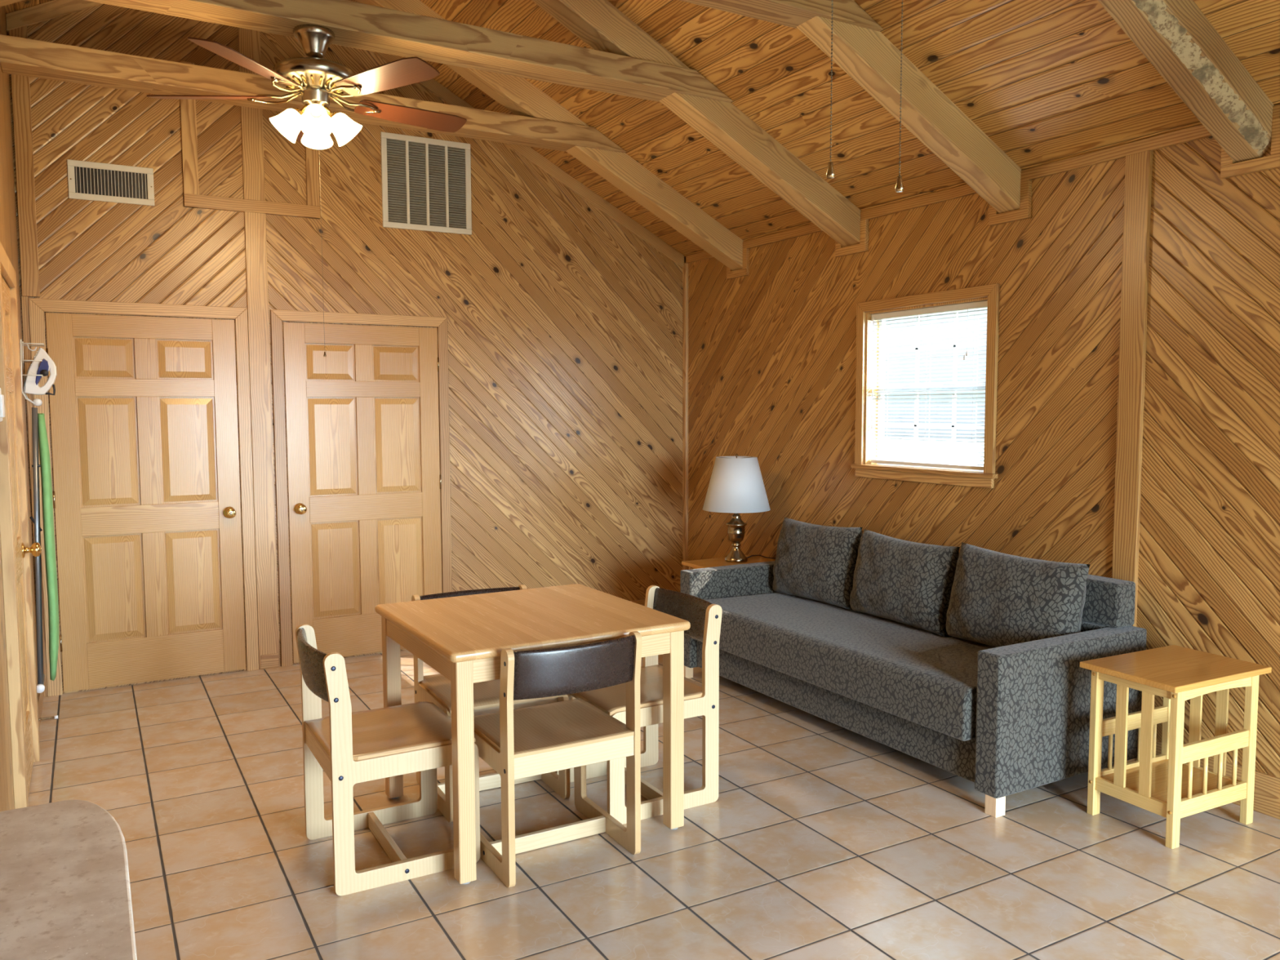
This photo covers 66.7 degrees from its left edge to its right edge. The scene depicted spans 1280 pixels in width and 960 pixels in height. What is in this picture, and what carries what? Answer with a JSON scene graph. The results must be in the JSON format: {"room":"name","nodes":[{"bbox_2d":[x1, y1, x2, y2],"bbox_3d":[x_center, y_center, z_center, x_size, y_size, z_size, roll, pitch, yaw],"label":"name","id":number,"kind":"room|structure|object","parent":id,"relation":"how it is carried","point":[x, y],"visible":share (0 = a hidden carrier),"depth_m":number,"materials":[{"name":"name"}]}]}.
{"room":"cabin living room","nodes":[
{"label":"cabin living room","id":0,"kind":"room"},
{"bbox_2d":[0,5,37,811],"bbox_3d":[-2.319,-0.479,3.402,0.100,3.517,3.750,-3,5,-30],"label":"wall","id":1,"kind":"structure","parent":0,"point":[8,230],"depth_m":4.32,"materials":[{"name":"brown wood"}]},
{"bbox_2d":[0,387,4,422],"bbox_3d":[-2.118,-0.249,3.205,0.036,0.115,0.120,-3,5,-30],"label":"thermostat","id":2,"kind":"object","parent":1,"relation":"attached to","point":[2,397],"visible":1,"depth_m":3.18,"materials":[{"name":"white plastic"}]},
{"bbox_2d":[0,241,39,808],"bbox_3d":[-2.420,0.199,3.774,0.036,2.110,1.010,-3,5,-30],"label":"door frame","id":3,"kind":"structure","parent":1,"relation":"attached to","point":[7,271],"depth_m":3.39,"materials":[{"name":"brown wood"}]},
{"bbox_2d":[0,275,41,798],"bbox_3d":[-2.401,0.232,3.788,0.089,2.018,0.838,-3,5,-30],"label":"door","id":4,"kind":"structure","parent":1,"relation":"in","point":[35,549],"depth_m":3.95,"materials":[{"name":"brown wood"}]},
{"bbox_2d":[19,339,44,406],"bbox_3d":[-2.912,-0.512,4.670,0.101,0.313,0.167,-3,5,-30],"label":"holder","id":5,"kind":"object","parent":1,"relation":"attached to","point":[37,402],"visible":0.86,"depth_m":4.62,"materials":[{"name":"white plastic"}]},
{"bbox_2d":[22,346,57,395],"bbox_3d":[-2.885,-0.523,4.675,0.140,0.232,0.117,-3,5,-30],"label":"iron","id":6,"kind":"object","parent":5,"relation":"in","point":[31,383],"visible":1,"depth_m":4.65,"materials":[{"name":"white plastic"}]},
{"bbox_2d":[29,407,58,693],"bbox_3d":[-2.902,0.325,4.726,0.106,1.350,0.342,-3,5,-30],"label":"ironing board","id":7,"kind":"object","parent":5,"relation":"hanging from","point":[39,435],"visible":0.98,"depth_m":4.64,"materials":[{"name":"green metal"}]},
{"bbox_2d":[36,691,44,728],"bbox_3d":[-2.936,1.131,4.741,0.018,0.110,1.020,-3,5,-30],"label":"baseboard","id":8,"kind":"structure","parent":1,"relation":"attached to","point":[40,695],"depth_m":4.82,"materials":[{"name":"brown wood"}]},
{"bbox_2d":[38,715,57,720],"bbox_3d":[-2.790,1.123,4.582,0.083,0.016,0.016,-3,5,-30],"label":"door stop","id":9,"kind":"object","parent":1,"relation":"attached to","point":[56,716],"visible":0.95,"depth_m":4.58,"materials":[{"name":"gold metal"}]},
{"bbox_2d":[6,4,682,693],"bbox_3d":[-1.460,-0.981,6.088,4.280,4.114,0.120,-3,5,-30],"label":"wall","id":10,"kind":"structure","parent":0,"point":[565,325],"depth_m":6.24,"materials":[{"name":"brown wood"}]},
{"bbox_2d":[8,25,48,696],"bbox_3d":[-3.157,-0.593,5.067,0.083,3.502,0.020,-3,5,-30],"label":"trim","id":11,"kind":"structure","parent":10,"relation":"attached to","point":[20,86],"depth_m":5.00,"materials":[{"name":"brown wood"}]},
{"bbox_2d":[5,0,103,31],"bbox_3d":[-2.708,-2.624,5.175,1.140,0.670,0.022,-3,5,-30],"label":"trim","id":12,"kind":"structure","parent":10,"relation":"attached to","point":[39,13],"depth_m":4.98,"materials":[{"name":"brown wood"}]},
{"bbox_2d":[66,159,154,205],"bbox_3d":[-2.820,-1.585,5.192,0.404,0.200,0.012,-3,5,-30],"label":"air vent","id":13,"kind":"object","parent":10,"relation":"in","point":[88,181],"visible":1,"depth_m":5.19,"materials":[{"name":"white metal"}]},
{"bbox_2d":[28,297,259,696],"bbox_3d":[-2.702,0.086,5.375,1.059,2.101,0.022,-3,5,-30],"label":"door frame","id":14,"kind":"structure","parent":10,"relation":"attached to","point":[37,307],"depth_m":5.50,"materials":[{"name":"brown wood"}]},
{"bbox_2d":[45,312,246,692],"bbox_3d":[-2.690,0.117,5.350,0.925,2.018,0.089,-3,5,-30],"label":"door","id":15,"kind":"structure","parent":10,"relation":"in","point":[144,410],"depth_m":5.36,"materials":[{"name":"brown wood"}]},
{"bbox_2d":[178,60,199,208],"bbox_3d":[-2.482,-1.899,5.356,0.077,0.780,0.022,-3,5,-30],"label":"trim","id":16,"kind":"structure","parent":10,"relation":"attached to","point":[188,107],"depth_m":5.35,"materials":[{"name":"brown wood"}]},
{"bbox_2d":[183,193,320,218],"bbox_3d":[-2.198,-1.558,5.541,0.727,0.070,0.026,-3,5,-30],"label":"trim","id":17,"kind":"structure","parent":10,"relation":"attached to","point":[205,202],"depth_m":5.52,"materials":[{"name":"brown wood"}]},
{"bbox_2d":[238,27,279,669],"bbox_3d":[-2.194,-0.916,5.593,0.114,4.063,0.020,-3,5,-30],"label":"trim","id":18,"kind":"structure","parent":10,"relation":"attached to","point":[249,40],"depth_m":5.60,"materials":[{"name":"brown wood"}]},
{"bbox_2d":[260,653,279,669],"bbox_3d":[-2.185,1.068,5.736,0.100,0.085,0.022,-3,5,-30],"label":"trim","id":19,"kind":"structure","parent":10,"relation":"attached to","point":[270,660],"depth_m":5.72,"materials":[{"name":"brown wood"}]},
{"bbox_2d":[305,146,319,218],"bbox_3d":[-1.915,-1.925,5.678,0.072,0.780,0.022,-3,5,-30],"label":"trim","id":20,"kind":"structure","parent":10,"relation":"attached to","point":[312,161],"depth_m":5.68,"materials":[{"name":"brown wood"}]},
{"bbox_2d":[270,309,452,666],"bbox_3d":[-1.673,0.041,5.958,1.055,2.097,0.022,-3,5,-30],"label":"door frame","id":21,"kind":"structure","parent":10,"relation":"attached to","point":[277,317],"depth_m":5.77,"materials":[{"name":"brown wood"}]},
{"bbox_2d":[282,322,442,662],"bbox_3d":[-1.654,0.071,5.937,0.929,2.016,0.089,-3,5,-30],"label":"door","id":22,"kind":"structure","parent":10,"relation":"in","point":[364,477],"depth_m":5.93,"materials":[{"name":"brown wood"}]},
{"bbox_2d":[380,131,471,235],"bbox_3d":[-1.318,-1.830,6.028,0.565,0.565,0.017,-3,5,-30],"label":"air vent","id":23,"kind":"object","parent":10,"relation":"in","point":[426,185],"visible":1,"depth_m":6.02,"materials":[{"name":"white metal"}]},
{"bbox_2d":[372,51,684,267],"bbox_3d":[-0.942,-2.247,6.209,2.920,1.586,0.022,-3,5,-30],"label":"trim","id":24,"kind":"structure","parent":10,"relation":"attached to","point":[432,86],"depth_m":6.50,"materials":[{"name":"brown wood"}]},
{"bbox_2d":[630,599,644,605],"bbox_3d":[-0.439,0.955,6.730,1.785,0.150,0.018,-3,5,-30],"label":"baseboard","id":25,"kind":"structure","parent":10,"relation":"attached to","point":[642,602],"depth_m":6.97,"materials":[{"name":"brown wood"}]},
{"bbox_2d":[4,0,1279,256],"bbox_3d":[-0.156,-1.992,1.902,6.060,1.666,8.540,-3,5,-30],"label":"ceiling","id":26,"kind":"structure","parent":0,"point":[1046,81],"depth_m":4.43,"materials":[{"name":"brown wood"}]},
{"bbox_2d":[0,0,22,6],"bbox_3d":[-2.383,-2.550,4.607,1.140,0.774,0.138,-3,5,-30],"label":"ceiling beam","id":27,"kind":"structure","parent":26,"relation":"attached to","point":[2,2],"depth_m":4.41,"materials":[{"name":"brown wood"}]},
{"bbox_2d":[355,0,744,271],"bbox_3d":[-0.617,-2.173,5.641,2.920,1.691,0.138,-3,5,-30],"label":"ceiling beam","id":28,"kind":"structure","parent":26,"relation":"attached to","point":[517,95],"depth_m":5.88,"materials":[{"name":"brown wood"}]},
{"bbox_2d":[0,34,626,152],"bbox_3d":[-1.497,-1.976,5.145,3.164,0.118,0.176,-3,5,-30],"label":"tie beam","id":29,"kind":"structure","parent":28,"relation":"attached to","point":[22,56],"depth_m":4.74,"materials":[{"name":"brown wood"}]},
{"bbox_2d":[531,0,862,247],"bbox_3d":[-0.073,-2.104,4.688,2.920,1.691,0.158,-3,5,-30],"label":"ceiling beam","id":30,"kind":"structure","parent":26,"relation":"attached to","point":[598,24],"depth_m":4.96,"materials":[{"name":"brown wood"}]},
{"bbox_2d":[84,0,732,102],"bbox_3d":[-0.954,-1.907,4.192,3.164,0.118,0.196,-3,5,-30],"label":"tie beam","id":31,"kind":"structure","parent":30,"relation":"attached to","point":[354,24],"depth_m":4.20,"materials":[{"name":"brown wood"}]},
{"bbox_2d":[146,24,466,356],"bbox_3d":[-1.317,-1.176,4.056,1.270,1.318,1.277,-3,5,-30],"label":"ceiling fan","id":32,"kind":"object","parent":31,"relation":"hanging from","point":[317,79],"visible":1,"depth_m":3.92,"materials":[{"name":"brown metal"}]},
{"bbox_2d":[294,104,308,115],"bbox_3d":[-1.385,-1.507,3.985,0.085,0.078,0.046,-3,5,-30],"label":"socket","id":33,"kind":"object","parent":32,"relation":"attached to","point":[297,112],"depth_m":3.96,"materials":[{"name":"gold metal"}]},
{"bbox_2d":[310,102,321,118],"bbox_3d":[-1.318,-1.504,3.944,0.046,0.078,0.085,-3,5,-30],"label":"socket","id":34,"kind":"object","parent":32,"relation":"attached to","point":[313,113],"depth_m":3.93,"materials":[{"name":"gold metal"}]},
{"bbox_2d":[323,106,337,118],"bbox_3d":[-1.276,-1.510,4.011,0.085,0.078,0.046,-3,5,-30],"label":"socket","id":35,"kind":"object","parent":32,"relation":"attached to","point":[332,114],"depth_m":4.00,"materials":[{"name":"gold metal"}]},
{"bbox_2d":[796,16,1022,213],"bbox_3d":[0.460,-2.037,3.754,2.920,1.691,0.132,-3,5,-30],"label":"ceiling beam","id":36,"kind":"structure","parent":26,"relation":"attached to","point":[866,55],"depth_m":4.16,"materials":[{"name":"brown wood"}]},
{"bbox_2d":[680,0,883,31],"bbox_3d":[-0.421,-1.839,3.258,3.164,0.118,0.170,-3,5,-30],"label":"tie beam","id":37,"kind":"structure","parent":36,"relation":"attached to","point":[790,13],"depth_m":3.80,"materials":[{"name":"brown wood"}]},
{"bbox_2d":[1097,0,1274,163],"bbox_3d":[0.998,-1.968,2.810,2.920,1.696,0.134,-3,5,-30],"label":"ceiling beam","id":38,"kind":"structure","parent":26,"relation":"attached to","point":[1175,37],"depth_m":3.35,"materials":[{"name":"brown wood"}]},
{"bbox_3d":[0.295,-1.686,1.158,4.001,0.118,0.178,-3,5,-30],"label":"tie beam","id":39,"kind":"structure","parent":26,"relation":"attached to","visible":0},
{"bbox_2d":[826,0,903,192],"bbox_3d":[0.249,-0.998,1.192,1.263,1.259,1.282,-3,5,-30],"label":"ceiling fan","id":40,"kind":"object","parent":39,"relation":"hanging from","point":[830,174],"visible":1,"depth_m":1.23,"materials":[{"name":"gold metal"}]},
{"bbox_2d":[27,649,1279,959],"bbox_3d":[-0.150,1.419,2.164,6.060,0.100,8.520,-3,5,-30],"label":"floor","id":41,"kind":"structure","parent":0,"point":[820,839],"depth_m":3.32,"materials":[{"name":"tile"}]},
{"bbox_2d":[0,799,137,959],"bbox_3d":[-1.470,1.028,0.643,2.056,0.914,1.038,-3,5,-30],"label":"countertop","id":42,"kind":"structure","parent":41,"relation":"on","point":[65,888],"depth_m":1.25,"materials":[{"name":"stone"}]},
{"bbox_2d":[295,623,479,895],"bbox_3d":[-0.881,0.897,3.329,0.516,0.773,0.484,-3,5,-30],"label":"dining chair","id":43,"kind":"object","parent":41,"relation":"on","point":[351,748],"visible":0.95,"depth_m":3.19,"materials":[{"name":"brown wood"}]},
{"bbox_2d":[411,584,569,822],"bbox_3d":[-0.606,0.855,3.884,0.484,0.773,0.516,-2,5,-28],"label":"dining chair","id":44,"kind":"object","parent":41,"relation":"on","point":[436,688],"visible":0.33,"depth_m":3.81,"materials":[{"name":"beige wood"}]},
{"bbox_2d":[374,583,690,884],"bbox_3d":[-0.423,0.875,3.653,0.895,0.765,0.895,-3,5,-30],"label":"dining table","id":45,"kind":"object","parent":41,"relation":"on","point":[463,638],"visible":0.9,"depth_m":3.45,"materials":[{"name":"brown wood"}]},
{"bbox_2d":[473,631,642,887],"bbox_3d":[-0.315,0.892,3.365,0.484,0.773,0.516,-3,5,-30],"label":"dining chair","id":46,"kind":"object","parent":41,"relation":"on","point":[542,739],"visible":0.96,"depth_m":3.22,"materials":[{"name":"beige wood"}]},
{"bbox_2d":[555,585,722,824],"bbox_3d":[-0.005,0.855,3.849,0.516,0.773,0.484,-3,5,-30],"label":"dining chair","id":47,"kind":"object","parent":41,"relation":"on","point":[704,617],"visible":0.59,"depth_m":3.74,"materials":[{"name":"beige wood"}]},
{"bbox_2d":[681,554,775,569],"bbox_3d":[0.588,0.791,5.987,0.549,0.580,0.378,-3,5,-30],"label":"end table","id":48,"kind":"object","parent":41,"relation":"on","point":[719,562],"visible":0.17,"depth_m":5.96,"materials":[{"name":"brown wood"}]},
{"bbox_2d":[702,453,775,562],"bbox_3d":[0.594,0.170,5.980,0.419,0.664,0.416,2,5,25],"label":"table lamp","id":49,"kind":"object","parent":48,"relation":"on","point":[736,486],"visible":1,"depth_m":5.84,"materials":[{"name":"white fabric"}]},
{"bbox_2d":[680,553,1146,817],"bbox_3d":[1.143,0.771,4.747,0.915,0.800,2.213,-3,5,-30],"label":"sofa","id":50,"kind":"object","parent":41,"relation":"on","point":[1014,718],"visible":0.73,"depth_m":4.01,"materials":[{"name":"grey fabric"}]},
{"bbox_2d":[772,517,862,609],"bbox_3d":[0.971,0.451,5.391,0.221,0.442,0.663,-3,5,-30],"label":"sofa cushion","id":51,"kind":"object","parent":50,"relation":"on","point":[814,562],"visible":0.94,"depth_m":5.26,"materials":[{"name":"grey fabric"}]},
{"bbox_2d":[688,592,994,741],"bbox_3d":[1.069,0.816,4.708,0.745,0.206,1.947,-3,5,-30],"label":"seat cushion","id":52,"kind":"object","parent":50,"relation":"on","point":[921,677],"depth_m":4.39,"materials":[{"name":"fabric"}]},
{"bbox_2d":[849,528,959,636],"bbox_3d":[1.294,0.496,4.820,0.224,0.435,0.655,-3,5,-30],"label":"sofa cushion","id":53,"kind":"object","parent":50,"relation":"on","point":[909,583],"visible":0.98,"depth_m":4.70,"materials":[{"name":"grey fabric"}]},
{"bbox_2d":[946,542,1090,647],"bbox_3d":[1.625,0.533,4.244,0.236,0.444,0.680,-3,5,-30],"label":"sofa cushion","id":54,"kind":"object","parent":50,"relation":"on","point":[997,599],"visible":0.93,"depth_m":4.14,"materials":[{"name":"grey fabric"}]},
{"bbox_2d":[1080,644,1271,848],"bbox_3d":[1.961,0.965,3.588,0.549,0.580,0.378,-2,5,-27],"label":"end table","id":55,"kind":"object","parent":41,"relation":"on","point":[1172,784],"visible":1,"depth_m":3.52,"materials":[{"name":"beige wood"}]},
{"bbox_2d":[1101,759,1231,802],"bbox_3d":[1.962,1.119,3.600,0.412,0.014,0.296,-2,5,-27],"label":"shelf","id":56,"kind":"object","parent":55,"relation":"attached to","point":[1129,790],"depth_m":3.56,"materials":[{"name":"beige wood"}]},
{"bbox_2d":[688,136,1279,777],"bbox_3d":[2.432,-0.050,3.518,0.120,2.610,8.300,-3,5,-30],"label":"wall","id":57,"kind":"structure","parent":0,"point":[772,348],"depth_m":4.30,"materials":[{"name":"brown wood"}]},
{"bbox_2d":[682,257,688,569],"bbox_3d":[0.330,-0.375,7.057,0.022,2.450,0.045,-3,5,-30],"label":"trim","id":58,"kind":"structure","parent":57,"relation":"attached to","point":[685,270],"depth_m":7.04,"materials":[{"name":"brown wood"}]},
{"bbox_2d":[726,248,749,279],"bbox_3d":[0.645,-1.425,6.415,0.024,0.170,0.228,-3,5,-30],"label":"trim","id":59,"kind":"structure","parent":57,"relation":"attached to","point":[744,271],"depth_m":6.34,"materials":[{"name":"brown wood"}]},
{"bbox_2d":[835,219,868,257],"bbox_3d":[1.189,-1.356,5.461,0.024,0.170,0.248,-3,5,-30],"label":"trim","id":60,"kind":"structure","parent":57,"relation":"attached to","point":[840,251],"depth_m":5.39,"materials":[{"name":"brown wood"}]},
{"bbox_2d":[850,283,999,488],"bbox_3d":[1.503,-0.477,5.083,0.150,0.973,0.995,-3,5,-30],"label":"window","id":61,"kind":"structure","parent":57,"relation":"in","point":[984,478],"depth_m":5.12,"materials":[{"name":"white plastic"}]},
{"bbox_2d":[870,300,987,470],"bbox_3d":[1.498,-0.483,5.080,0.055,0.825,0.819,-3,5,-30],"label":"window blind","id":62,"kind":"object","parent":61,"relation":"attached to","point":[979,304],"visible":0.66,"depth_m":5.06,"materials":[{"name":"white plastic"}]},
{"bbox_2d":[684,104,1279,263],"bbox_3d":[2.366,-1.316,3.389,0.022,0.050,8.300,-3,5,-30],"label":"trim","id":63,"kind":"structure","parent":57,"relation":"attached to","point":[1199,131],"depth_m":4.37,"materials":[{"name":"brown wood"}]},
{"bbox_2d":[988,179,1031,226],"bbox_3d":[1.721,-1.288,4.527,0.024,0.170,0.222,-3,5,-30],"label":"trim","id":64,"kind":"structure","parent":57,"relation":"attached to","point":[995,218],"depth_m":4.46,"materials":[{"name":"brown wood"}]},
{"bbox_2d":[1111,150,1152,626],"bbox_3d":[2.041,-0.135,4.058,0.022,2.403,0.106,-3,5,-30],"label":"trim","id":65,"kind":"structure","parent":57,"relation":"attached to","point":[1139,166],"depth_m":4.02,"materials":[{"name":"brown wood"}]},
{"bbox_2d":[1134,739,1279,819],"bbox_3d":[2.377,1.180,3.575,0.018,0.150,8.300,-3,5,-30],"label":"baseboard","id":66,"kind":"structure","parent":57,"relation":"attached to","point":[1267,787],"depth_m":3.64,"materials":[{"name":"brown wood"}]},
{"bbox_2d":[1220,118,1279,178],"bbox_3d":[2.260,-1.220,3.583,0.024,0.170,0.224,-3,5,-30],"label":"trim","id":67,"kind":"structure","parent":57,"relation":"attached to","point":[1228,168],"depth_m":3.57,"materials":[{"name":"brown wood"}]},
{"label":"outside","id":68,"kind":"structure","parent":0,"visible":0},
{"bbox_2d":[883,439,984,463],"bbox_3d":[0.335,1.543,7.224,80.000,0.100,80.000,-3,5,-30],"label":"ground","id":69,"kind":"structure","parent":68,"point":[885,442],"depth_m":44.77,"materials":[{"name":"white"}]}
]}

